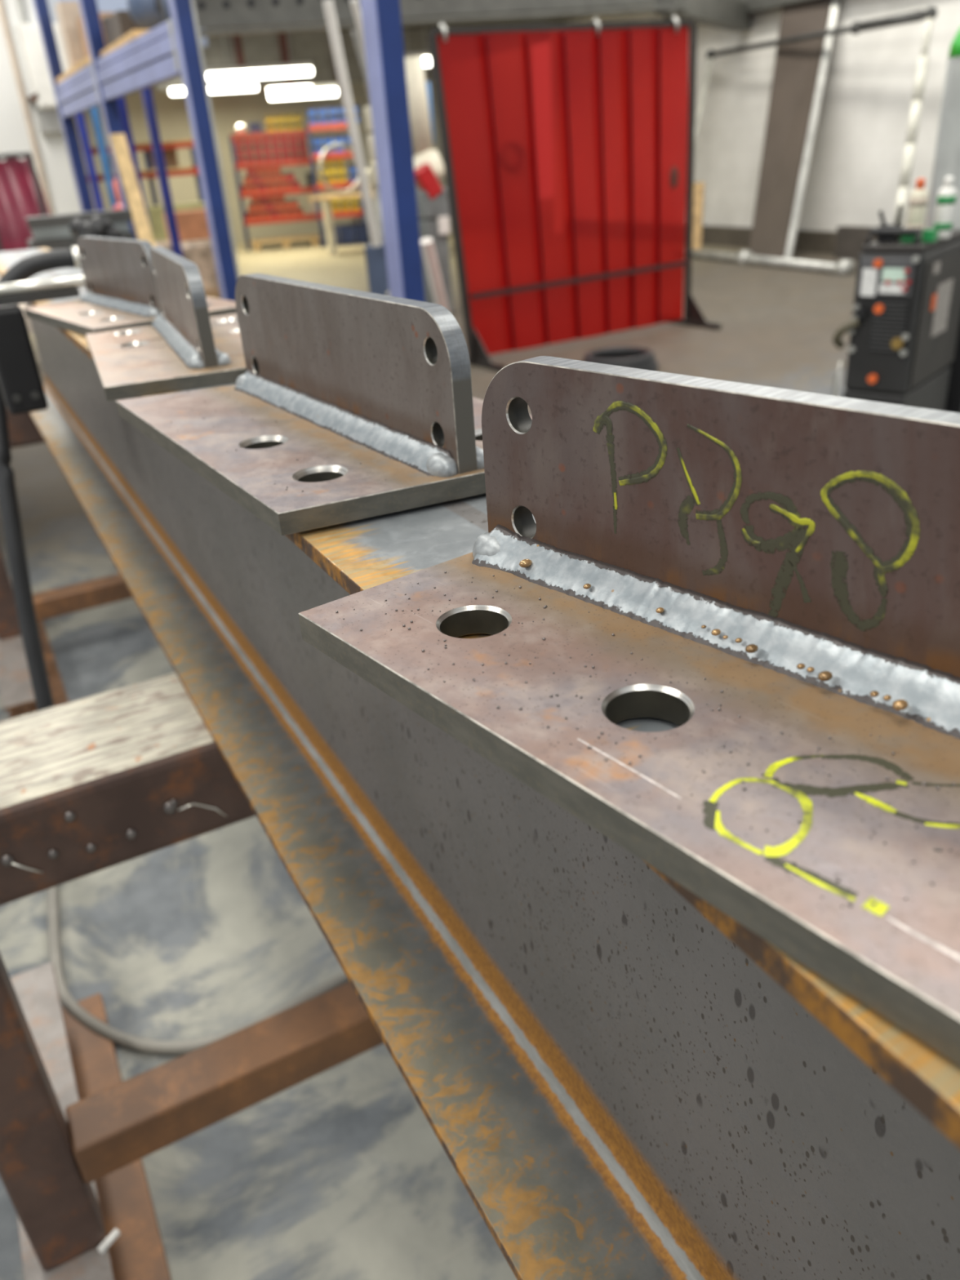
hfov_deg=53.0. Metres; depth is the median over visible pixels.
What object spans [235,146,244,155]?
storage bin
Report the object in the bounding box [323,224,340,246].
crate
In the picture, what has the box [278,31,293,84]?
trim
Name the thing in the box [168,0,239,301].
upright
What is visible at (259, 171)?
storage bin
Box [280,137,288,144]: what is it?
storage bin
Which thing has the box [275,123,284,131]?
storage bin
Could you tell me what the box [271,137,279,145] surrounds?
storage bin
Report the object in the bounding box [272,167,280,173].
storage bin
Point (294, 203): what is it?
storage bin
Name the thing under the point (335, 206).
storage bin
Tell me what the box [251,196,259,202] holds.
storage bin
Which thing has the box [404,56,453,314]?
machine
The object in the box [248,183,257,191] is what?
storage bin
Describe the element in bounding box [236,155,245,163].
storage bin
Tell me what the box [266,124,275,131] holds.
storage bin
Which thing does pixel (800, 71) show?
column
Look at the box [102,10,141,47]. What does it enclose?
cardboard box
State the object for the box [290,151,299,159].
storage bin
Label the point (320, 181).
storage bin
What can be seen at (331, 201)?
storage bin
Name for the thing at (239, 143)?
storage bin
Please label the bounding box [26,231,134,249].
flange
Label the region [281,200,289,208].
storage bin
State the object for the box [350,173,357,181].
storage bin
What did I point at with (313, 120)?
storage bin
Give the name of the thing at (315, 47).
wall
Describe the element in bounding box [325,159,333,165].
storage bin
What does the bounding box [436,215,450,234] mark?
switch plate
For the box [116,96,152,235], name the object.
upright
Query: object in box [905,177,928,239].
spray can
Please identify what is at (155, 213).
crate
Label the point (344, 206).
storage bin
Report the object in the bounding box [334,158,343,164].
storage bin
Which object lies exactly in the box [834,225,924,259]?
plank
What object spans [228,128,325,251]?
shelving
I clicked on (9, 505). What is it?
metal stand leg
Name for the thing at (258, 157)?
storage bin
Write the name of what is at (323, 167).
storage bin
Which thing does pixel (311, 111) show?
storage bin
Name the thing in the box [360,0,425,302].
upright
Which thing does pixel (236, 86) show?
strip light
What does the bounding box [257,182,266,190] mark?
storage bin
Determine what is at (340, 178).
storage bin
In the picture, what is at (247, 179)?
storage bin
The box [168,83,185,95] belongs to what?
strip light
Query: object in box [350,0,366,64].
tube
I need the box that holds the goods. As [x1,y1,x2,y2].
[154,238,220,294]
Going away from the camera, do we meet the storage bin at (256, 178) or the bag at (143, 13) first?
the bag at (143, 13)
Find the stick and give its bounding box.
[97,1227,119,1253]
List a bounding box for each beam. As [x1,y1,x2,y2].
[0,247,959,1279]
[55,62,100,117]
[95,18,181,101]
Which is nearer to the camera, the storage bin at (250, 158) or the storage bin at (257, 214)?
the storage bin at (250, 158)
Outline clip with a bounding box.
[876,204,902,242]
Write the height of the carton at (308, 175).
0.220 m
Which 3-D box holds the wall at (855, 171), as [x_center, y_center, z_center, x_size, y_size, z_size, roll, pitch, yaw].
[4.563,-6.070,9.314,0.300,4.400,14.000,-17,30,-24]
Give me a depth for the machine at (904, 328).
3.79 m
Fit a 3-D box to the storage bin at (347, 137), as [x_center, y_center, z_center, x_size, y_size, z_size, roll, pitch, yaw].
[-2.128,-8.149,15.639,0.134,0.119,0.235,-7,27,-5]
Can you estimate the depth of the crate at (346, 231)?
16.19 m
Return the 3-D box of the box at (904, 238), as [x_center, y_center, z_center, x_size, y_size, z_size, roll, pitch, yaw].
[1.639,-1.543,3.675,0.045,0.040,0.050,18,34,36]
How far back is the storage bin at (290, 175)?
16.20 m
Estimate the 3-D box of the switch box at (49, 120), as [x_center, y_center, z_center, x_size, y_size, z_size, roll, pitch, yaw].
[-5.206,-6.360,11.527,0.320,0.486,0.220,-17,30,-24]
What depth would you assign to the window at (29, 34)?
11.25 m
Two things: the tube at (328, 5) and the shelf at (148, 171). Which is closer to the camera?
the tube at (328, 5)
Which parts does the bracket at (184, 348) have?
plate, fin plate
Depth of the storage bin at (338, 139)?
15.54 m
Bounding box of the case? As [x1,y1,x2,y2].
[248,121,262,133]
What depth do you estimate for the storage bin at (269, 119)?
15.78 m
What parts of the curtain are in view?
post, rail, post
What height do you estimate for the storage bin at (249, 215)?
0.119 m
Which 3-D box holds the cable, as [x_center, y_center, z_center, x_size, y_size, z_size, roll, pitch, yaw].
[-0.666,0.608,1.837,0.833,0.021,0.312,11,31,28]
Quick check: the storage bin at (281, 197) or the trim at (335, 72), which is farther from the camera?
the storage bin at (281, 197)
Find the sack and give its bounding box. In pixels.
[351,208,369,238]
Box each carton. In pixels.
[54,0,84,70]
[107,151,139,172]
[148,148,179,168]
[162,208,210,240]
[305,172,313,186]
[308,200,317,213]
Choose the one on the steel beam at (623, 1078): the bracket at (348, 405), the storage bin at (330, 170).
the bracket at (348, 405)
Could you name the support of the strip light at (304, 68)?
hanging from the ceiling
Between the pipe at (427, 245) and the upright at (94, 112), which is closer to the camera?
the pipe at (427, 245)
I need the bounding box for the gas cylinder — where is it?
[924,28,959,229]
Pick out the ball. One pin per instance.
(240, 128)
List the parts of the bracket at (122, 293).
fin plate, plate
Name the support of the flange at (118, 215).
on the beam web at (57, 232)
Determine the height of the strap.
0.278 m
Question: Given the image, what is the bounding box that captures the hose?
[0,246,81,283]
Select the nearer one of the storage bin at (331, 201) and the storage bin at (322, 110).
the storage bin at (322, 110)
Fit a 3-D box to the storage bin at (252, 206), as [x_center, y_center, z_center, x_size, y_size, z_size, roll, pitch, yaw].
[-3.873,-7.368,16.376,0.126,0.119,0.235,-8,27,-8]
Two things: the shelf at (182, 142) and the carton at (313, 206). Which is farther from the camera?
the carton at (313, 206)
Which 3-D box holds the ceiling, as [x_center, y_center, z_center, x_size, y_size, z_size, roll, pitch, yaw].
[-1.743,-8.797,13.931,8.200,0.080,9.400,-17,30,-24]
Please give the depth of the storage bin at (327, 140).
15.53 m
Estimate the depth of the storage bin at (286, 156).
16.06 m
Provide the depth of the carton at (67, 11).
8.14 m
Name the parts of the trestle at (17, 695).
leg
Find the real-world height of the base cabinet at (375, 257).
0.540 m
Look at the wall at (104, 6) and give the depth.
8.64 m
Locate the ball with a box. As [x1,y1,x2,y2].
[235,123,245,133]
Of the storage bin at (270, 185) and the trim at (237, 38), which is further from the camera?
the storage bin at (270, 185)
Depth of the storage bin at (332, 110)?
15.35 m
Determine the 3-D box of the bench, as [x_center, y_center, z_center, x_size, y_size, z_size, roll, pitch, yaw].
[-2.299,-0.979,4.133,1.500,0.955,2.500,-17,30,-24]
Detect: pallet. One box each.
[205,293,221,298]
[250,234,319,251]
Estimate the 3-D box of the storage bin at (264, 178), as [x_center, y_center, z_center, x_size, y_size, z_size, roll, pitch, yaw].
[-3.624,-7.781,16.224,0.126,0.119,0.235,-8,27,-8]
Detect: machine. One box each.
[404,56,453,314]
[832,227,959,413]
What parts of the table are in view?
leg, leg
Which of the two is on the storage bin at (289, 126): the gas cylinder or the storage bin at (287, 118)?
the storage bin at (287, 118)
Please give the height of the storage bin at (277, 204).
0.119 m
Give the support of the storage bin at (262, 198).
on the storage bin at (260, 206)
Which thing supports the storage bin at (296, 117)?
on the storage bin at (296, 126)
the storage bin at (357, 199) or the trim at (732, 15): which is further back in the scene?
the storage bin at (357, 199)
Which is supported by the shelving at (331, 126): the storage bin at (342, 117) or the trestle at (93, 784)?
the storage bin at (342, 117)
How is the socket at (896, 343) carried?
attached to the machine at (904, 328)
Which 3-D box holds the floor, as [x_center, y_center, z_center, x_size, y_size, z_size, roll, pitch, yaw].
[-0.222,-2.825,8.598,24.000,0.100,32.000,-17,30,-24]
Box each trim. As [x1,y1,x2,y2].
[194,0,690,36]
[231,35,247,79]
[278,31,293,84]
[333,31,339,81]
[655,0,751,31]
[663,0,810,26]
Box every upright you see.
[32,0,94,212]
[75,111,104,211]
[78,0,137,239]
[89,106,117,209]
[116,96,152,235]
[141,86,182,257]
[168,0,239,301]
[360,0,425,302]
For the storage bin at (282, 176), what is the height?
0.119 m
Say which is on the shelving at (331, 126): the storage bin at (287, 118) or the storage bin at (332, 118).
the storage bin at (332, 118)
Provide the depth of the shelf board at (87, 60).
7.68 m
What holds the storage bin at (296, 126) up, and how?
on the shelving at (292, 133)
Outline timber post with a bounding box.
[692,182,704,249]
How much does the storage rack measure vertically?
1.717 m
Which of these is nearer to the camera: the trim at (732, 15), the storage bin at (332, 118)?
the trim at (732, 15)
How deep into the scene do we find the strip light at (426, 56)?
11.91 m
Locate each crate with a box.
[146,201,204,241]
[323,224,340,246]
[337,223,355,244]
[352,222,369,244]
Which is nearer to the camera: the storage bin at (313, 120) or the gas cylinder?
the gas cylinder
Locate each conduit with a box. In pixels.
[0,0,54,214]
[16,0,27,23]
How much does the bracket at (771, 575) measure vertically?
0.098 m
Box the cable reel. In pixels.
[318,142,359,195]
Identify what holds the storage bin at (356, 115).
on the shelving at (331, 126)
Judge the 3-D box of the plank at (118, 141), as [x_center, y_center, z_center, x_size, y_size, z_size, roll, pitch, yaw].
[-2.472,-2.895,7.199,0.100,1.600,0.513,-19,31,-27]
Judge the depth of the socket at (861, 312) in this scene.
3.77 m
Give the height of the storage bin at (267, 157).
0.119 m
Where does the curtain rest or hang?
on the floor
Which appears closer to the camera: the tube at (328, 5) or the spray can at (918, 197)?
the spray can at (918, 197)
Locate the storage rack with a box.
[80,138,236,253]
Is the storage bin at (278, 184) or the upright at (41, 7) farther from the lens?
the storage bin at (278, 184)
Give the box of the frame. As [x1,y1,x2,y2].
[694,5,937,227]
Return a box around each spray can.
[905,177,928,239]
[933,176,956,239]
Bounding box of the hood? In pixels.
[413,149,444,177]
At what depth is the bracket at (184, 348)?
0.91 m
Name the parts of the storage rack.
post, post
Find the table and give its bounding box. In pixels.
[306,192,374,255]
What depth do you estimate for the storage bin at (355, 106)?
15.38 m
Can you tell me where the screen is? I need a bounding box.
[427,15,721,372]
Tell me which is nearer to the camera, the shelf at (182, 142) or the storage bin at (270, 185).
the shelf at (182, 142)
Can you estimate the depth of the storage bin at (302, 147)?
16.05 m
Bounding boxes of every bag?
[126,0,171,29]
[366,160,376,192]
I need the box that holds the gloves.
[68,215,126,246]
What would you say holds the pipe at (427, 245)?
on the floor
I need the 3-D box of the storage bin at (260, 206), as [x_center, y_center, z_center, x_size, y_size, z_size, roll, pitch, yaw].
[-3.736,-7.388,16.396,0.126,0.119,0.235,-8,27,-8]
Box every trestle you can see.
[0,407,133,718]
[0,672,383,1279]
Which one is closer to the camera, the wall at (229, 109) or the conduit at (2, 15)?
the conduit at (2, 15)
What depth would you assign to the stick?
1.23 m
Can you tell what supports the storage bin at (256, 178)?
on the storage bin at (253, 187)
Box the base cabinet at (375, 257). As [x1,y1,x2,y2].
[364,243,389,295]
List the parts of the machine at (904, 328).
cart rail, orange knob, orange knob, orange knob, control panel, carry handle, panel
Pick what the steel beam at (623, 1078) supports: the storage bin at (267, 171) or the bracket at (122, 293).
the bracket at (122, 293)
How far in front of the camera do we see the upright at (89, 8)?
7.02 m
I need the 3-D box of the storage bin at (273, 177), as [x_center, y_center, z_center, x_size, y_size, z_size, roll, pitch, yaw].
[-3.487,-7.801,16.244,0.126,0.119,0.235,-8,27,-8]
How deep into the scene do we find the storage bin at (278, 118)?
15.81 m
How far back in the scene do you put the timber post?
11.42 m
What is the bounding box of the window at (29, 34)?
[17,22,68,108]
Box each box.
[27,92,62,133]
[75,12,115,58]
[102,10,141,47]
[900,235,916,242]
[920,228,939,241]
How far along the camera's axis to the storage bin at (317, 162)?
15.65 m
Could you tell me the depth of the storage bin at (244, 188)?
16.15 m
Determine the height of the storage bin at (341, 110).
0.119 m
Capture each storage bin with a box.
[234,140,243,147]
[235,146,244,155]
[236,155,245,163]
[240,183,249,191]
[243,175,252,183]
[244,211,253,218]
[245,155,254,162]
[246,168,255,175]
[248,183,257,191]
[248,202,257,211]
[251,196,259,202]
[252,174,261,183]
[253,210,262,217]
[254,154,263,162]
[255,168,263,174]
[256,201,265,210]
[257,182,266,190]
[259,196,267,202]
[260,173,269,182]
[262,209,270,217]
[263,154,272,161]
[263,167,272,173]
[264,201,273,209]
[265,115,274,124]
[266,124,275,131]
[266,182,274,189]
[267,195,275,201]
[269,173,277,182]
[270,208,278,217]
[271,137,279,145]
[272,153,281,160]
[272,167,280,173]
[273,200,281,208]
[274,115,283,124]
[274,181,283,189]
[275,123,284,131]
[276,195,284,200]
[277,173,286,181]
[278,208,286,216]
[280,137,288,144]
[281,152,290,159]
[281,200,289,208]
[282,180,291,188]
[283,114,293,123]
[284,123,293,130]
[285,172,294,180]
[286,208,294,215]
[289,199,297,208]
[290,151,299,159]
[291,180,299,187]
[292,113,302,122]
[293,122,302,129]
[294,207,303,214]
[297,136,306,142]
[298,142,306,151]
[299,151,308,159]
[306,106,316,115]
[308,116,317,124]
[312,136,322,145]
[314,145,323,153]
[315,160,324,165]
[316,166,325,175]
[317,106,327,115]
[317,175,326,183]
[318,115,328,123]
[323,135,332,144]
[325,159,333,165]
[326,165,335,174]
[327,174,336,182]
[328,106,337,115]
[328,115,337,122]
[330,200,338,203]
[331,203,339,211]
[333,134,342,142]
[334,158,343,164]
[335,146,343,151]
[335,164,344,173]
[337,105,345,114]
[337,173,345,182]
[339,115,346,122]
[340,199,348,202]
[340,202,349,210]
[344,134,351,142]
[349,164,356,173]
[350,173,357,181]
[350,192,358,201]
[350,201,359,209]
[353,104,358,113]
[355,113,359,122]
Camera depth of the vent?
3.74 m
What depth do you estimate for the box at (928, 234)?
3.63 m
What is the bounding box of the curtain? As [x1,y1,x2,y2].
[0,151,50,252]
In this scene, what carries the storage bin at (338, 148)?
on the shelving at (331, 126)
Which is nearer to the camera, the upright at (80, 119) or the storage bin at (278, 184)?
the upright at (80, 119)
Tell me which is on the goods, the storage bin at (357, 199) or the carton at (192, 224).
the carton at (192, 224)
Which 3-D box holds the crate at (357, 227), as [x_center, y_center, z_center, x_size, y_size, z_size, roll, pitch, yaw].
[-2.018,-6.917,16.363,0.240,0.300,0.350,-7,27,-5]
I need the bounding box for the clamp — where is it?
[0,275,85,414]
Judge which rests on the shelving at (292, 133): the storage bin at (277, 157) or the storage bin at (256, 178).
the storage bin at (277, 157)
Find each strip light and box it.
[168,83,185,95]
[205,24,312,81]
[207,79,257,93]
[267,83,337,100]
[404,17,431,66]
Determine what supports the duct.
on the floor
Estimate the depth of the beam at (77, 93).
7.80 m
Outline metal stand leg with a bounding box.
[0,387,54,711]
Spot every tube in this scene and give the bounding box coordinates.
[322,0,380,246]
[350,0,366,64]
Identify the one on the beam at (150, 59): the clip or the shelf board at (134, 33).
the shelf board at (134, 33)
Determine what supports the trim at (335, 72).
attached to the wall at (315, 47)
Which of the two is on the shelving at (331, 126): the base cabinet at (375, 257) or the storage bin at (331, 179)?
the storage bin at (331, 179)
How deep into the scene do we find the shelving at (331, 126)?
15.74 m
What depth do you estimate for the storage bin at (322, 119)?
15.40 m
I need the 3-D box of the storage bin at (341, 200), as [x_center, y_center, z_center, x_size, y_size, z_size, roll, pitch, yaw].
[-2.261,-7.356,16.018,0.133,0.119,0.235,-7,27,-5]
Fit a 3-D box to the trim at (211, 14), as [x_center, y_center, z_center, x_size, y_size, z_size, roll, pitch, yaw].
[-0.470,-5.815,8.724,4.949,0.382,0.160,-8,27,-8]
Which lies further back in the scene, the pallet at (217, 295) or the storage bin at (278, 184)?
the storage bin at (278, 184)
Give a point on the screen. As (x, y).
(568, 148)
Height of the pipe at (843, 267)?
0.180 m
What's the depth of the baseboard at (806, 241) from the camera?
12.01 m
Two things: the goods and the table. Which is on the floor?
the table
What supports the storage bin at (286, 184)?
on the shelving at (292, 133)
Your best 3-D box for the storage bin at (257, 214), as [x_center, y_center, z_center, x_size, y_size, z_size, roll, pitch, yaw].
[-3.796,-7.266,16.443,0.126,0.119,0.235,-8,27,-8]
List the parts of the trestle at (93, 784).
leg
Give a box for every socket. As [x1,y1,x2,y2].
[855,306,867,318]
[890,337,903,349]
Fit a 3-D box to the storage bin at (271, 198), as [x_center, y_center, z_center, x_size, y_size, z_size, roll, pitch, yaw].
[-3.537,-7.530,16.368,0.126,0.119,0.235,-8,27,-8]
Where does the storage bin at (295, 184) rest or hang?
on the shelving at (292, 133)
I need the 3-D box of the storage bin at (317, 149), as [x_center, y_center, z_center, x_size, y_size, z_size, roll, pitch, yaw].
[-2.624,-7.969,15.655,0.134,0.119,0.235,-7,27,-5]
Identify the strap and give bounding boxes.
[155,0,167,23]
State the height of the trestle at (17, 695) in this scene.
0.793 m
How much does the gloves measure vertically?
0.216 m
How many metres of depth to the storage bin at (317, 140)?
15.52 m
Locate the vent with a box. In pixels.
[867,298,910,353]
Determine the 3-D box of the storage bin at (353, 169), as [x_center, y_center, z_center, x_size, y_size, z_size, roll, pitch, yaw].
[-2.080,-7.761,15.842,0.134,0.119,0.235,-7,27,-5]
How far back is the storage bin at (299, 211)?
16.46 m
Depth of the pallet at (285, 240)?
16.46 m
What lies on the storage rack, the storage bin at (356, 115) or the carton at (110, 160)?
the carton at (110, 160)
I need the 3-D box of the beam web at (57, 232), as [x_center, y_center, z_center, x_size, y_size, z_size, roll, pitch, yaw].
[-2.072,-2.128,4.988,0.460,0.050,0.260,-15,29,-21]
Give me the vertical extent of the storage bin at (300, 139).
0.119 m
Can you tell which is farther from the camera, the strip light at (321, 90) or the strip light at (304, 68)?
the strip light at (321, 90)
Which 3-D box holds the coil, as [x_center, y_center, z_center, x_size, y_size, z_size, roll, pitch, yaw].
[0.886,-1.776,6.146,0.508,0.118,0.508,-17,30,-24]
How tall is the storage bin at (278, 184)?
0.119 m
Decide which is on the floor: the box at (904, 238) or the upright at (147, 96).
the upright at (147, 96)
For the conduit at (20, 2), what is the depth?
11.12 m
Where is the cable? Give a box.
[47,885,349,1054]
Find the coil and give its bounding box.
[582,346,658,370]
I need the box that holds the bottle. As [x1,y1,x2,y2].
[111,178,122,209]
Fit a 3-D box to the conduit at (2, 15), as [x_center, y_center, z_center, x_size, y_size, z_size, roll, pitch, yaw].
[-5.426,-6.354,11.486,0.067,4.200,0.070,-17,30,-24]
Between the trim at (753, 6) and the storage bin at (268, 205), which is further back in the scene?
the storage bin at (268, 205)
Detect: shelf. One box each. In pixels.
[80,138,192,149]
[86,166,191,176]
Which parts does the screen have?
frame post, rail, rail, frame post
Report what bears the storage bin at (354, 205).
on the shelving at (331, 126)
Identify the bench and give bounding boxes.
[0,276,32,333]
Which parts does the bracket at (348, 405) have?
plate, fin plate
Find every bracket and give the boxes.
[23,235,236,336]
[85,246,246,401]
[115,273,532,535]
[297,355,959,1066]
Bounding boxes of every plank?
[109,133,155,247]
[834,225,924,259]
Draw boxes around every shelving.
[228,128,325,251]
[306,121,368,247]
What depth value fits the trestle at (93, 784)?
1.15 m
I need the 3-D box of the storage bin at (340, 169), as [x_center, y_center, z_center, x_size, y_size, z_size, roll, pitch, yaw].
[-2.298,-7.735,15.822,0.133,0.119,0.235,-7,27,-5]
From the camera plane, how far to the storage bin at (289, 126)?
15.88 m
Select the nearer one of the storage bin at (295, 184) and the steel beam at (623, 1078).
the steel beam at (623, 1078)
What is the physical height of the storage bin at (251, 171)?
0.119 m
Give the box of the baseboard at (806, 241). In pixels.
[684,225,836,253]
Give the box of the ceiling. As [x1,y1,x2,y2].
[205,5,631,34]
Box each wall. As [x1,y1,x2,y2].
[0,0,80,214]
[57,0,208,47]
[62,80,450,243]
[154,28,439,90]
[565,0,959,231]
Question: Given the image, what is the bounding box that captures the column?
[749,0,840,258]
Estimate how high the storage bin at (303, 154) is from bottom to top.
0.119 m
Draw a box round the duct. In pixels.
[351,28,384,243]
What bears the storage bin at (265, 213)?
on the shelving at (292, 133)
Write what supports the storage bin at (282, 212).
on the shelving at (292, 133)
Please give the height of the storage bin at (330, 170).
0.119 m
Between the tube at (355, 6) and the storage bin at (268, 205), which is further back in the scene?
the storage bin at (268, 205)
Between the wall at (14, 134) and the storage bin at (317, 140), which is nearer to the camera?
the wall at (14, 134)
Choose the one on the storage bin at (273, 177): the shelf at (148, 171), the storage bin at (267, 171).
the storage bin at (267, 171)
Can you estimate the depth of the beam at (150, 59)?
6.00 m
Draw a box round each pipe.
[420,237,448,310]
[684,248,855,275]
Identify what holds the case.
on the shelving at (292, 133)
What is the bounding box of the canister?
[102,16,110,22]
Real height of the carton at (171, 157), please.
0.300 m
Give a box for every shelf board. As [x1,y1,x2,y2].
[56,55,91,84]
[99,29,151,57]
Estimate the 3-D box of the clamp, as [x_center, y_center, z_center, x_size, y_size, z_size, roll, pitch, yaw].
[-0.663,-0.455,1.472,0.168,0.182,0.106,-17,30,-24]
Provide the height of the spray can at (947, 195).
0.216 m
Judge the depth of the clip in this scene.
3.71 m
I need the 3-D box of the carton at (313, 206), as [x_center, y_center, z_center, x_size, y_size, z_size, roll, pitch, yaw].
[-2.876,-7.466,16.584,0.110,0.220,0.250,-8,27,-8]
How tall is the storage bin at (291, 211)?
0.119 m
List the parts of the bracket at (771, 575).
fin plate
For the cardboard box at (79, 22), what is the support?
on the shelf board at (87, 60)
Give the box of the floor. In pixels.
[0,220,857,1279]
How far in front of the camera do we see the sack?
16.92 m

